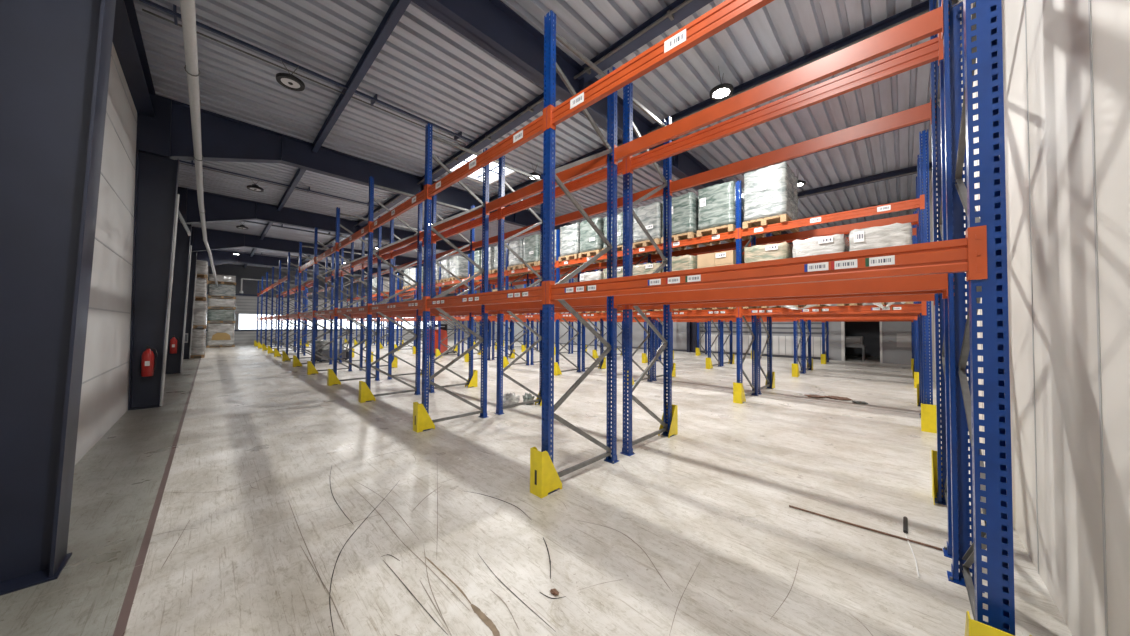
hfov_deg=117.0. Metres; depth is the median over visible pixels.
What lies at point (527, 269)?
beam
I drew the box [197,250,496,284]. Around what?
rafter
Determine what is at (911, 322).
frame
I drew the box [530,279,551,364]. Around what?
frame
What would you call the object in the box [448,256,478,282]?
load
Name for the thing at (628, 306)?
beam
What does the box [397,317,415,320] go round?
beam
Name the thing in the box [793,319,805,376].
frame
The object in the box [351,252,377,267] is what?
beam
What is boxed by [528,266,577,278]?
beam
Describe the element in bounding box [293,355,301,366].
guard
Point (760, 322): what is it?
frame
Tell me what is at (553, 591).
leaf litter
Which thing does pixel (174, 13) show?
rail
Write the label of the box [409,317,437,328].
window
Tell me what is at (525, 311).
beam
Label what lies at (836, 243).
load
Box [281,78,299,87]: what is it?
diffuser
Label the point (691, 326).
steel column
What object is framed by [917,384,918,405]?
guard
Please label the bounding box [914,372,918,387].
guard
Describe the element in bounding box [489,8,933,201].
cable conduit
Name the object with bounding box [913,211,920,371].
frame
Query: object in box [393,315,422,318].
beam
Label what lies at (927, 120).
purlin
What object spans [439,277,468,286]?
beam
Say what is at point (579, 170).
beam
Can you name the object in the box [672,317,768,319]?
beam
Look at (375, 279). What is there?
load
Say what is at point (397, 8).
beam
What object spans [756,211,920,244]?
beam
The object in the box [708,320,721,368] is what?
frame
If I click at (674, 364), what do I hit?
guard
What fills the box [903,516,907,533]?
scrap
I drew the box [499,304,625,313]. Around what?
beam
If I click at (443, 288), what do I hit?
beam
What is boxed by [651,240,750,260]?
beam
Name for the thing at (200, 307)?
load
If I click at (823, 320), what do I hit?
beam
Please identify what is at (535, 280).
beam
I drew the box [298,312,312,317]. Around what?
beam
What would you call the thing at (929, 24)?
beam
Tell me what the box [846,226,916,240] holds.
beam
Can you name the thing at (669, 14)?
cable conduit
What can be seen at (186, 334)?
switch box
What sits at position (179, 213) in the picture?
panel
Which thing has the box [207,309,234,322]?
load
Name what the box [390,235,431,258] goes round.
beam
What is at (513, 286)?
frame
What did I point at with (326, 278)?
beam
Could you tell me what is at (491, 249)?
load
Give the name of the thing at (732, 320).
beam
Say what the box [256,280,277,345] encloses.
frame
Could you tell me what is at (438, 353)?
guard
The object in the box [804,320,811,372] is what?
frame
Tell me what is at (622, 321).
frame
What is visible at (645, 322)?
frame
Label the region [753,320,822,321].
beam
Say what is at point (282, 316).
beam
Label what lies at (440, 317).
beam
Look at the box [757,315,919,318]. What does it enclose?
beam
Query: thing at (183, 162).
rail
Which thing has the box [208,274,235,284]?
load
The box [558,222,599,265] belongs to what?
load
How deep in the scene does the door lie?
15.20 m
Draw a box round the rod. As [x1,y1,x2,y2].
[789,505,941,549]
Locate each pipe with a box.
[180,0,217,285]
[239,278,284,292]
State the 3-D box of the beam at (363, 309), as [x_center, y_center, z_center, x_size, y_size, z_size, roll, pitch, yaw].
[-5.189,-0.174,8.345,2.792,0.230,0.076,-1,-2,44]
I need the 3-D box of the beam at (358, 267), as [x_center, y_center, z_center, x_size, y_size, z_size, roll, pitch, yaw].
[-8.222,-1.837,13.283,2.792,0.230,0.076,-1,-2,44]
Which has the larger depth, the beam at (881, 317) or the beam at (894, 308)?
the beam at (881, 317)
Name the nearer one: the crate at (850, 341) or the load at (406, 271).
the crate at (850, 341)
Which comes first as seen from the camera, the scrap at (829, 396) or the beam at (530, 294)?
the beam at (530, 294)
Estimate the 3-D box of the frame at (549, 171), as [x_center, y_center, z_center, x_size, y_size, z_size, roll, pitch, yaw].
[0.194,-0.679,3.846,0.150,4.776,1.170,-1,-2,44]
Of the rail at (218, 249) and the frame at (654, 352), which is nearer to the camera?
the frame at (654, 352)
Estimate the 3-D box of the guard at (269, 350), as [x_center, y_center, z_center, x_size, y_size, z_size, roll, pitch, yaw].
[-16.228,1.728,19.054,0.168,0.430,0.275,-1,-2,44]
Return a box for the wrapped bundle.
[315,339,344,350]
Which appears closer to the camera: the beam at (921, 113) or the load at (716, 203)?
the beam at (921, 113)
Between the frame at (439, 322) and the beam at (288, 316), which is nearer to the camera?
the beam at (288, 316)
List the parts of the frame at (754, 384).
post, post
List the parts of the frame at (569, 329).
post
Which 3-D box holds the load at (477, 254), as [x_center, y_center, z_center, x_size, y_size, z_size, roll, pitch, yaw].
[-3.546,-2.339,15.363,0.821,1.133,1.200,-1,-2,44]
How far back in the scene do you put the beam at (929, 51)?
3.13 m
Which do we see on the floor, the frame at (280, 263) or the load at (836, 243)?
the frame at (280, 263)
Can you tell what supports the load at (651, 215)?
on the beam at (731, 245)
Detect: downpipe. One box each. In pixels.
[160,194,178,405]
[180,245,191,372]
[189,268,196,358]
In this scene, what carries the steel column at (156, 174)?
on the floor
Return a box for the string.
[905,535,919,577]
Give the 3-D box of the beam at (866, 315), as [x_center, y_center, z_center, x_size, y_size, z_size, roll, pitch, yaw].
[6.366,-0.097,8.160,2.792,0.230,0.074,-1,-2,44]
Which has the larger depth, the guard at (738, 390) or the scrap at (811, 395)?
the scrap at (811, 395)
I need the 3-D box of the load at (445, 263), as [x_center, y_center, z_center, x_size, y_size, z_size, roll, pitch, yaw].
[-5.551,-2.308,17.318,0.822,1.134,1.202,-1,-2,44]
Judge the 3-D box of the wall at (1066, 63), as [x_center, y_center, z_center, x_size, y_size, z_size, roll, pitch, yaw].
[7.540,-1.392,6.723,0.203,6.400,22.600,-1,-2,44]
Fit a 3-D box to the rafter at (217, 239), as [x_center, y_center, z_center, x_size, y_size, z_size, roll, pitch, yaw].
[-9.673,-3.446,23.851,0.220,1.148,21.800,-1,-2,44]
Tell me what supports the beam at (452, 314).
attached to the frame at (391, 272)
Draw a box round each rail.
[139,0,472,144]
[179,160,378,207]
[218,249,298,258]
[243,221,329,233]
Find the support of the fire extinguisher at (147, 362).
attached to the steel column at (156, 174)
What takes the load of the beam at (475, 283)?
attached to the frame at (439, 322)
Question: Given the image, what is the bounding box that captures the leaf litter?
[550,589,558,595]
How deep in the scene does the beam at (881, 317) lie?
10.11 m
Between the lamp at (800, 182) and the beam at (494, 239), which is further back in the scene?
the lamp at (800, 182)
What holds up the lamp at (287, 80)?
hanging from the rail at (174, 13)
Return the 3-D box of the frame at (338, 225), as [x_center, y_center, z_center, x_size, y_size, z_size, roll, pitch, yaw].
[-5.820,-0.587,9.710,0.150,4.776,1.170,-1,-2,44]
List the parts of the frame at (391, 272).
post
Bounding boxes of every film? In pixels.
[503,392,519,407]
[769,304,831,309]
[863,302,905,308]
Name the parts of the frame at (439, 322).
post, post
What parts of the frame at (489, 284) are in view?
post, post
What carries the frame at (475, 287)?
on the floor
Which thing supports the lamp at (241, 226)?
hanging from the rail at (281, 226)
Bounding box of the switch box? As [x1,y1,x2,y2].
[184,333,187,342]
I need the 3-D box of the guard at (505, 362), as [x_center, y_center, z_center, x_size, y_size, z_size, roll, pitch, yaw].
[-2.296,1.680,13.288,0.168,0.430,0.275,-1,-2,44]
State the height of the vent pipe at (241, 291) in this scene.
2.350 m
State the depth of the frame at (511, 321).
16.57 m
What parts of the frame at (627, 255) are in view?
foot plate, post, post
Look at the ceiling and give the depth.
6.68 m
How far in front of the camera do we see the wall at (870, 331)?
19.03 m
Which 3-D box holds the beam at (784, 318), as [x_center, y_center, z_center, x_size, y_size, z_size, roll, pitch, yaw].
[6.487,-0.010,12.293,2.792,0.230,0.074,-1,-2,44]
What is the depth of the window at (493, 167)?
10.43 m
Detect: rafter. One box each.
[170,99,661,261]
[186,188,598,272]
[193,226,539,282]
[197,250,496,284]
[411,0,792,244]
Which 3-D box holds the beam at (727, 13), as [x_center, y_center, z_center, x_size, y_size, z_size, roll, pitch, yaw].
[0.833,-2.016,2.517,2.792,0.230,0.076,-1,-2,44]
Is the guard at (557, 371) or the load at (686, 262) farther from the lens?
the guard at (557, 371)
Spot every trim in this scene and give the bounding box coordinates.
[206,329,464,330]
[207,292,395,302]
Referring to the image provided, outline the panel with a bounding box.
[178,209,190,235]
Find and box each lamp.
[236,222,248,229]
[247,178,263,191]
[276,59,304,90]
[528,163,540,179]
[710,66,732,99]
[796,169,805,186]
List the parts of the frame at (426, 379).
post, post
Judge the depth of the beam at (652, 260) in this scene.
11.65 m
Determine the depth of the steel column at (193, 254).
15.95 m
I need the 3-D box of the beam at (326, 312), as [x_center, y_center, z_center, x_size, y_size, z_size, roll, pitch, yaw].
[-7.194,-0.144,10.300,2.792,0.230,0.076,-1,-2,44]
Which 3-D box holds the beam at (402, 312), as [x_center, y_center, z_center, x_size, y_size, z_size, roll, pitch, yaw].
[-4.450,-0.154,9.103,2.792,0.230,0.076,-1,-2,44]
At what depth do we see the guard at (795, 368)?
11.18 m
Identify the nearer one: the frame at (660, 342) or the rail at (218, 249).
the frame at (660, 342)
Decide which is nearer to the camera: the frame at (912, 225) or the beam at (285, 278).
the frame at (912, 225)
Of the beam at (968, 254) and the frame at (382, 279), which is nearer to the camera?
the beam at (968, 254)
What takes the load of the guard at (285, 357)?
on the floor
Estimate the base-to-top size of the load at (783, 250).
1.334 m
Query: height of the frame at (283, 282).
4.770 m
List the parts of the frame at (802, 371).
post, post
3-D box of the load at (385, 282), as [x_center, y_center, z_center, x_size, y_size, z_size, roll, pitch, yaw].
[-12.279,-2.200,23.881,0.822,1.123,1.202,-1,-2,44]
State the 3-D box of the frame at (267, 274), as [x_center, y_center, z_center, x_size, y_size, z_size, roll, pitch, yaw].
[-17.846,-0.400,21.440,0.150,4.770,1.170,-1,-2,44]
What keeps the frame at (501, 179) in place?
on the floor
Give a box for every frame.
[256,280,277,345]
[260,276,282,347]
[264,272,289,350]
[270,267,297,351]
[277,260,306,356]
[282,282,300,342]
[286,252,318,358]
[289,281,307,346]
[293,274,312,347]
[296,242,333,366]
[302,271,324,351]
[311,227,353,374]
[311,265,334,349]
[324,257,349,339]
[333,207,381,384]
[339,248,366,362]
[346,287,360,343]
[356,284,372,344]
[359,236,395,370]
[363,288,376,342]
[365,176,422,401]
[371,296,384,345]
[373,297,388,344]
[380,277,398,347]
[386,285,400,345]
[387,219,425,379]
[396,273,415,349]
[400,280,413,346]
[415,268,435,351]
[422,123,488,430]
[429,195,474,392]
[438,261,459,355]
[438,289,456,350]
[462,279,481,354]
[467,253,490,361]
[474,287,488,342]
[490,284,496,346]
[492,281,512,359]
[495,156,542,414]
[505,243,529,365]
[513,286,525,348]
[523,278,538,350]
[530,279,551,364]
[541,10,618,494]
[555,273,570,353]
[556,229,580,371]
[571,278,584,353]
[581,269,603,371]
[594,263,608,356]
[611,321,624,356]
[620,82,673,455]
[627,210,652,385]
[644,261,658,360]
[652,250,672,380]
[659,261,670,360]
[697,308,707,355]
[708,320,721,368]
[721,308,732,365]
[736,180,758,402]
[753,322,760,356]
[757,233,773,394]
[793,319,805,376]
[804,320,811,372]
[822,321,828,361]
[841,303,882,362]
[911,322,913,358]
[912,225,914,371]
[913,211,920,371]
[916,159,923,414]
[917,129,932,417]
[929,0,969,557]
[943,0,1014,635]
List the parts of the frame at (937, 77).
post, foot plate, foot plate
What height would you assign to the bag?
0.233 m
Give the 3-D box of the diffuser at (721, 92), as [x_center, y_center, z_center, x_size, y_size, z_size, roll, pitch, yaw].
[2.712,-3.930,6.050,0.254,0.004,0.254,-1,-2,44]
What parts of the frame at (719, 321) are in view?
post, post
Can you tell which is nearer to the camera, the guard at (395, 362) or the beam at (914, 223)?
the beam at (914, 223)
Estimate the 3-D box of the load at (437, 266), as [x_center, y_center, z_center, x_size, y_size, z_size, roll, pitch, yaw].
[-6.266,-2.292,18.016,0.821,1.124,1.200,-1,-2,44]
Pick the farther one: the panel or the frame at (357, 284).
the frame at (357, 284)
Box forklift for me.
[427,324,456,355]
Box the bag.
[522,392,534,404]
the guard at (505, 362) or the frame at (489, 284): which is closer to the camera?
the guard at (505, 362)
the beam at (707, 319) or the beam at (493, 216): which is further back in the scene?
the beam at (707, 319)
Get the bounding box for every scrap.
[805,394,825,397]
[824,395,850,399]
[851,400,867,403]
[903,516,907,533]
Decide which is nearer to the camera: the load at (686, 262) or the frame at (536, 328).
the load at (686, 262)
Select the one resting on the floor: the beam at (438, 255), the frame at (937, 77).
the frame at (937, 77)
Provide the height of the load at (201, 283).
1.080 m
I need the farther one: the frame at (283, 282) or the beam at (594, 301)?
the frame at (283, 282)
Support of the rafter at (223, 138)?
on the steel column at (156, 174)
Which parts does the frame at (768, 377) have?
post, post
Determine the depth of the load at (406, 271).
20.12 m
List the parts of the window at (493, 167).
pane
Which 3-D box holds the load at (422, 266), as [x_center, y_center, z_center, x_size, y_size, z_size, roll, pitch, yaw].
[-7.555,-2.248,19.273,0.822,1.074,1.200,-1,-2,44]
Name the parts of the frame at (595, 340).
post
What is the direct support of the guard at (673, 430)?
on the floor
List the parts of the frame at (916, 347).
post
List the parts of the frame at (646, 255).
post, post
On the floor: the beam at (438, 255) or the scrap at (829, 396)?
the scrap at (829, 396)
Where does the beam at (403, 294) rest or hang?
attached to the frame at (398, 280)
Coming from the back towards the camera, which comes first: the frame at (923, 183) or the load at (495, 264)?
the load at (495, 264)
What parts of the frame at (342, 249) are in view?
post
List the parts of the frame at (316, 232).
post, post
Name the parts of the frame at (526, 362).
post, post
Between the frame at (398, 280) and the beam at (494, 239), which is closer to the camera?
the beam at (494, 239)
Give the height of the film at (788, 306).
0.147 m
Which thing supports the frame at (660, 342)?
on the floor
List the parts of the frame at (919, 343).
post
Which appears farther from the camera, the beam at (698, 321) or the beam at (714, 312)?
the beam at (698, 321)
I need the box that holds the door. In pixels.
[886,321,911,364]
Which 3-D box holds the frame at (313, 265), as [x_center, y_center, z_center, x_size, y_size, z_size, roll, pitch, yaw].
[-12.870,-0.436,18.521,0.150,4.770,1.170,-1,-2,44]
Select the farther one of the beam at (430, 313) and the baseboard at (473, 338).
the baseboard at (473, 338)
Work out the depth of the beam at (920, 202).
6.29 m
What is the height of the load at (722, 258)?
1.281 m
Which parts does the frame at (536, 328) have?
post, post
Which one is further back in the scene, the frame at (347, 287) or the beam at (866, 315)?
the frame at (347, 287)
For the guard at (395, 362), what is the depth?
12.98 m
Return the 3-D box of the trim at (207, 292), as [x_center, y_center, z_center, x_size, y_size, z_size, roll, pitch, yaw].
[-18.874,-1.608,32.500,0.070,0.120,22.200,-1,-2,44]
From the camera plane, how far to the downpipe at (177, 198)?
6.82 m
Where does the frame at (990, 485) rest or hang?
on the floor
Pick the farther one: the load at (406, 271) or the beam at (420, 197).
the load at (406, 271)
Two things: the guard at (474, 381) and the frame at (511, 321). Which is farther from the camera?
the frame at (511, 321)
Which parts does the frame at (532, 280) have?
post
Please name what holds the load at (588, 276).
on the beam at (617, 317)
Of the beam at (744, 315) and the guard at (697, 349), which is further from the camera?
the guard at (697, 349)
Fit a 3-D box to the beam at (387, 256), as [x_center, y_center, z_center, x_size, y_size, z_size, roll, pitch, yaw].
[-6.217,-1.867,11.328,2.792,0.230,0.076,-1,-2,44]
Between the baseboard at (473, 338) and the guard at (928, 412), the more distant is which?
the baseboard at (473, 338)
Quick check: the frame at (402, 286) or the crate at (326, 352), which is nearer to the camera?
the crate at (326, 352)
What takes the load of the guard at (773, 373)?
on the floor
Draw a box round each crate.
[311,349,345,359]
[845,336,864,359]
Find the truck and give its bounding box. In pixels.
[311,333,353,361]
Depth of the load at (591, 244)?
10.40 m
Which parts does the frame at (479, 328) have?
post, post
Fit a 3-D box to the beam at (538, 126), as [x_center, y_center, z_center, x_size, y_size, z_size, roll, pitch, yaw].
[-1.171,-1.985,4.472,2.792,0.230,0.076,-1,-2,44]
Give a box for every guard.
[267,346,273,353]
[274,348,280,356]
[282,351,290,360]
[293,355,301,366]
[307,361,317,374]
[327,369,340,385]
[359,381,375,402]
[392,357,397,367]
[413,402,434,432]
[435,349,441,356]
[464,353,468,361]
[465,370,477,387]
[503,356,508,367]
[530,447,561,498]
[554,362,561,375]
[592,350,597,358]
[598,357,605,368]
[642,353,647,362]
[658,404,677,437]
[670,363,675,376]
[696,348,700,355]
[706,358,712,368]
[733,382,745,403]
[765,372,774,388]
[792,363,799,376]
[821,354,826,363]
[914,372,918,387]
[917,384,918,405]
[921,403,936,432]
[931,450,942,504]
[965,611,1031,635]
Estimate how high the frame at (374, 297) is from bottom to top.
4.770 m
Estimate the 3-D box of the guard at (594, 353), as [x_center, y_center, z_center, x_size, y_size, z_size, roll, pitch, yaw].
[1.460,1.781,17.138,0.168,0.430,0.275,-1,-2,44]
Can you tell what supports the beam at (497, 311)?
attached to the frame at (501, 179)
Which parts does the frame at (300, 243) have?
post, post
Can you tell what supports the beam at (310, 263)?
attached to the frame at (316, 232)
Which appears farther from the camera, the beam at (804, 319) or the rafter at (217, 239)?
the rafter at (217, 239)
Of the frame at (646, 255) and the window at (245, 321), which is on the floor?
the frame at (646, 255)
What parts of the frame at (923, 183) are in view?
post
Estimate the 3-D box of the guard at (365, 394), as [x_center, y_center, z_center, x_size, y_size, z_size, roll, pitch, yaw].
[-4.202,1.545,7.325,0.168,0.430,0.275,-1,-2,44]
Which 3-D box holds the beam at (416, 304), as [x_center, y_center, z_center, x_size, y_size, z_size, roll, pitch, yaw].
[-3.185,-0.205,6.390,2.792,0.230,0.076,-1,-2,44]
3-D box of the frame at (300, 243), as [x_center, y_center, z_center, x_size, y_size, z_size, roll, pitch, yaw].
[-9.828,-0.526,13.620,0.150,4.776,1.170,-1,-2,44]
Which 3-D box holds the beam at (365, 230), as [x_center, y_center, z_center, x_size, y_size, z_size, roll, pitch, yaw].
[-5.180,-1.924,8.382,2.792,0.230,0.076,-1,-2,44]
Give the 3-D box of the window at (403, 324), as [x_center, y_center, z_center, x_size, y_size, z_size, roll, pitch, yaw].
[-17.193,0.485,34.341,0.100,1.250,3.180,-1,-2,44]
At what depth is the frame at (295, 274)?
22.14 m
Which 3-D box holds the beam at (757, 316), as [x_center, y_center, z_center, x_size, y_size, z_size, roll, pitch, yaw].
[5.473,-0.121,7.245,2.792,0.230,0.076,-1,-2,44]
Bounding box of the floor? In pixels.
[0,339,1072,635]
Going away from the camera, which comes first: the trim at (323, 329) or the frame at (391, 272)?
the frame at (391, 272)
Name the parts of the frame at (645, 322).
post, post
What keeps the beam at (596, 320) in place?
attached to the frame at (645, 322)
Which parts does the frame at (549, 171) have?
post, post, foot plate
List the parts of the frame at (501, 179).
post, post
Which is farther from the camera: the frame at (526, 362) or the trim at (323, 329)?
the trim at (323, 329)
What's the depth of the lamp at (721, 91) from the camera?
6.01 m
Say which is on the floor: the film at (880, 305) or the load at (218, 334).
the load at (218, 334)
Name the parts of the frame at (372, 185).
post, post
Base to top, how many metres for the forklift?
1.648 m
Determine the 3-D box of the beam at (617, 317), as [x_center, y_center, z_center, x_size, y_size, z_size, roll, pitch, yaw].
[1.464,-0.060,11.155,2.792,0.230,0.076,-1,-2,44]
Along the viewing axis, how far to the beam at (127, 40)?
5.33 m
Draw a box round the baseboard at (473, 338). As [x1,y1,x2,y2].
[473,338,829,359]
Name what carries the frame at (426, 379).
on the floor
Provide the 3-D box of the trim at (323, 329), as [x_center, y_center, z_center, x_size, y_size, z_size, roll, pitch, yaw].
[-18.895,1.111,32.450,0.050,0.100,22.200,-1,-2,44]
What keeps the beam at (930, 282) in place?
attached to the frame at (549, 171)
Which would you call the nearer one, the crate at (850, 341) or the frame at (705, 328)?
the crate at (850, 341)
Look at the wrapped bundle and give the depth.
14.76 m
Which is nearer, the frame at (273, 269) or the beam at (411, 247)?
the beam at (411, 247)
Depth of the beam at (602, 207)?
6.14 m
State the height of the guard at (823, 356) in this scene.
0.430 m
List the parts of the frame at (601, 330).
post, post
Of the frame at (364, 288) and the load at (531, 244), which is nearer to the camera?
the load at (531, 244)
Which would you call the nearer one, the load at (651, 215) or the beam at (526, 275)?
the load at (651, 215)
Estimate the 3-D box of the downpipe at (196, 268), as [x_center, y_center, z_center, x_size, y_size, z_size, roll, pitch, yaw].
[-17.110,-0.238,15.903,0.036,4.181,0.174,-1,-2,44]
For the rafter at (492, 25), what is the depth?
5.16 m
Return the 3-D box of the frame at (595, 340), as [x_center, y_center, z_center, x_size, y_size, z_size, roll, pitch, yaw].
[1.847,-0.381,17.568,0.150,4.776,1.170,-1,-2,44]
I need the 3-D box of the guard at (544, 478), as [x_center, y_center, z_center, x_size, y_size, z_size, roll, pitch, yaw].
[-0.193,1.484,3.415,0.168,0.430,0.276,-1,-2,44]
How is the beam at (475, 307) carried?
attached to the frame at (372, 185)
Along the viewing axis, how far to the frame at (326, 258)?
16.19 m
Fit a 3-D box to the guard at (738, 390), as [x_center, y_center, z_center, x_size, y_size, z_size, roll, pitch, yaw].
[3.717,1.589,7.423,0.168,0.430,0.275,-1,-2,44]
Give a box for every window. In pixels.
[238,313,290,329]
[291,320,333,329]
[338,318,373,328]
[375,317,408,328]
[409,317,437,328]
[450,153,518,184]
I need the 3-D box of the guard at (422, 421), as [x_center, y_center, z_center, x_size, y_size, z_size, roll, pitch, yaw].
[-2.198,1.514,5.370,0.168,0.430,0.276,-1,-2,44]
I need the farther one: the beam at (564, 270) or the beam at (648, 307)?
the beam at (564, 270)
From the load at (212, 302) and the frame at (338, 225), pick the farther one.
the load at (212, 302)
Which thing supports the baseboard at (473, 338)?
attached to the wall at (782, 332)
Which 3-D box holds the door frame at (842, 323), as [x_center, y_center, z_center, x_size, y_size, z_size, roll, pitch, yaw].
[13.722,0.689,16.113,1.450,2.700,0.050,-1,-2,44]
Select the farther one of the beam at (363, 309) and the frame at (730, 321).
the frame at (730, 321)
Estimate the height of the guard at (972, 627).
0.430 m
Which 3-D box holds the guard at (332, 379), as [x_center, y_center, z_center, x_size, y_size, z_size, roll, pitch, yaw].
[-6.206,1.575,9.280,0.168,0.430,0.275,-1,-2,44]
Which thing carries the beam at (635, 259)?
attached to the frame at (558, 276)
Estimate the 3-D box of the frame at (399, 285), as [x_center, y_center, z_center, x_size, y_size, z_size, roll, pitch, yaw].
[-13.042,-0.272,26.363,0.150,4.770,1.170,-1,-2,44]
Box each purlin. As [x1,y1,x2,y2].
[324,0,934,273]
[373,120,929,277]
[798,162,931,198]
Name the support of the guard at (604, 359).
on the floor
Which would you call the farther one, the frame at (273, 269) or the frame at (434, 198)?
the frame at (273, 269)
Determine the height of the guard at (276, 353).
0.430 m
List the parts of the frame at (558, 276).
post, post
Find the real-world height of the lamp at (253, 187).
0.349 m
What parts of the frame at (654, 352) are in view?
post, post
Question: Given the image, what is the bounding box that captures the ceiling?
[133,0,960,279]
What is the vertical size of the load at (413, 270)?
1.123 m
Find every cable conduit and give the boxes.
[290,0,692,269]
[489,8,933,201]
[798,168,931,197]
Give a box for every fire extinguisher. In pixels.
[141,346,157,376]
[170,335,178,353]
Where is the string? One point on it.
(905, 535)
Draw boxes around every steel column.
[0,0,115,595]
[128,94,179,409]
[165,187,191,373]
[182,227,196,358]
[687,322,696,352]
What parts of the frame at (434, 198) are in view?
post, post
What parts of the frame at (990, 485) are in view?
post, foot plate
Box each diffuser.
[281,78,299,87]
[713,88,728,97]
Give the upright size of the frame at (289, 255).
4.770 m
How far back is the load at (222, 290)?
23.75 m
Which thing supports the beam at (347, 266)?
attached to the frame at (300, 243)
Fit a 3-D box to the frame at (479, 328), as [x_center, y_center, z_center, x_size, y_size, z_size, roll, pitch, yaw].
[-5.025,-0.397,18.544,0.150,4.776,1.170,-1,-2,44]
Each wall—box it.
[75,42,136,464]
[198,264,467,345]
[473,234,904,362]
[845,322,879,356]
[927,0,1129,635]
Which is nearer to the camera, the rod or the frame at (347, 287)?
the rod
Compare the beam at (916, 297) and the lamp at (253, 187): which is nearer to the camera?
the beam at (916, 297)
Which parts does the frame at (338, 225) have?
post, post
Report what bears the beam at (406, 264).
attached to the frame at (363, 237)
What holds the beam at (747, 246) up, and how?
attached to the frame at (654, 352)
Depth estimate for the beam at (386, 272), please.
13.81 m
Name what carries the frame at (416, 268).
on the floor
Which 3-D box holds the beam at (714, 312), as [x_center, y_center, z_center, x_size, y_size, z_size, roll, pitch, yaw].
[2.729,-0.111,8.443,2.792,0.230,0.076,-1,-2,44]
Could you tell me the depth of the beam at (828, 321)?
15.18 m
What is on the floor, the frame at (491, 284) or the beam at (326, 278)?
the frame at (491, 284)
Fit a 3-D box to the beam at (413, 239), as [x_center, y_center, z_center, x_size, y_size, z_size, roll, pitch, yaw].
[-4.441,-1.904,9.139,2.792,0.230,0.076,-1,-2,44]
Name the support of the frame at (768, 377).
on the floor
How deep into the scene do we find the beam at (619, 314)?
10.39 m
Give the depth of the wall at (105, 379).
5.16 m
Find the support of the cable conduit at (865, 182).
attached to the purlin at (913, 168)
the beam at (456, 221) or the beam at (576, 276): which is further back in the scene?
the beam at (576, 276)
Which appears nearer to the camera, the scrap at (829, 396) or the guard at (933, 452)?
the guard at (933, 452)
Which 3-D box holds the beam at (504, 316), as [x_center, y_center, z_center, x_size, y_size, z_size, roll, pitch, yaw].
[-3.284,-0.019,14.307,2.792,0.230,0.076,-1,-2,44]
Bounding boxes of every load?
[189,328,205,357]
[192,301,206,327]
[193,277,206,300]
[195,260,207,279]
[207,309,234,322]
[207,323,234,347]
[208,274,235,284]
[208,283,235,298]
[208,298,235,309]
[373,278,388,295]
[376,277,396,294]
[403,269,422,290]
[409,268,430,288]
[416,266,443,287]
[434,261,456,285]
[440,258,466,283]
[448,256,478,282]
[469,250,497,279]
[480,246,512,277]
[492,245,524,275]
[507,239,539,273]
[522,234,555,270]
[538,230,575,268]
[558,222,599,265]
[578,217,622,262]
[578,271,621,312]
[602,212,647,258]
[602,266,632,312]
[632,263,662,311]
[633,201,678,254]
[661,192,711,249]
[661,255,703,310]
[697,181,749,244]
[697,250,750,309]
[743,161,798,237]
[743,241,792,308]
[792,234,849,306]
[849,222,912,305]
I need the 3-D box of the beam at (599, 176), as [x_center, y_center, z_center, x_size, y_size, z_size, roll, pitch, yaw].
[-0.204,-1.959,5.463,2.792,0.230,0.076,-1,-2,44]
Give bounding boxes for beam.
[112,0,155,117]
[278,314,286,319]
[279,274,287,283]
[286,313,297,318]
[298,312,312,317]
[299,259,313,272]
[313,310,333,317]
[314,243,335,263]
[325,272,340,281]
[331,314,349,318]
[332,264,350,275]
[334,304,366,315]
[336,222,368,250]
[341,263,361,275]
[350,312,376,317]
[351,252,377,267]
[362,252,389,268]
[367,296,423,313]
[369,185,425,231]
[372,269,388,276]
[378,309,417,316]
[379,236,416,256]
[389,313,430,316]
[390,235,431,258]
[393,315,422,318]
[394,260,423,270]
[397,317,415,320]
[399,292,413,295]
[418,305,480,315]
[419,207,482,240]
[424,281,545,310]
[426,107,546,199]
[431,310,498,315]
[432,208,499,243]
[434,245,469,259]
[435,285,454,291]
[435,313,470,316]
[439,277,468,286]
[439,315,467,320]
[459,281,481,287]
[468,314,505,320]
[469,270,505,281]
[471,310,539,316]
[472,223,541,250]
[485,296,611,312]
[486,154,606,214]
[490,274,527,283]
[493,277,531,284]
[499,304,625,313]
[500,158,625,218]
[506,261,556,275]
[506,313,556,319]
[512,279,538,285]
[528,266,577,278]
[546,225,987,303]
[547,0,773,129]
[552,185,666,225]
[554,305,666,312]
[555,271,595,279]
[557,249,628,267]
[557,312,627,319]
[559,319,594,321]
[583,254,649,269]
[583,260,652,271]
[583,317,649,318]
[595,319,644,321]
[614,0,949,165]
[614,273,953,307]
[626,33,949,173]
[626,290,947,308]
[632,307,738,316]
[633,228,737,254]
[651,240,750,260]
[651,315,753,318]
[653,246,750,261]
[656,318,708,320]
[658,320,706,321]
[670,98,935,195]
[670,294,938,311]
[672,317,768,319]
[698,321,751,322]
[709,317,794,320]
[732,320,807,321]
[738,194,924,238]
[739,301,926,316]
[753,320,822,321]
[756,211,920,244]
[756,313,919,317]
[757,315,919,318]
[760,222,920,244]
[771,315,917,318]
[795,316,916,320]
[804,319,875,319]
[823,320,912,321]
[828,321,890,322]
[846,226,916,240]
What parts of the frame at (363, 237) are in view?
post, post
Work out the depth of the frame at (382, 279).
23.13 m
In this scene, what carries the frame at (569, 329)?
on the floor
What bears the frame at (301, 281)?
on the floor
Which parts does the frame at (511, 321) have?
post, post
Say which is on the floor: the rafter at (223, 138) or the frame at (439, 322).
the frame at (439, 322)
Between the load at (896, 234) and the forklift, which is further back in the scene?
the forklift
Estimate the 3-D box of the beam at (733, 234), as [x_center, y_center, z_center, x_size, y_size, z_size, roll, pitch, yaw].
[2.738,-1.810,8.478,2.792,0.230,0.076,-1,-2,44]
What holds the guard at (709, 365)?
on the floor
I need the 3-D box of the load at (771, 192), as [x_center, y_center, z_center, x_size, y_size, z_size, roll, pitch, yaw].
[4.471,-2.511,7.545,0.821,1.234,1.200,-1,-2,44]

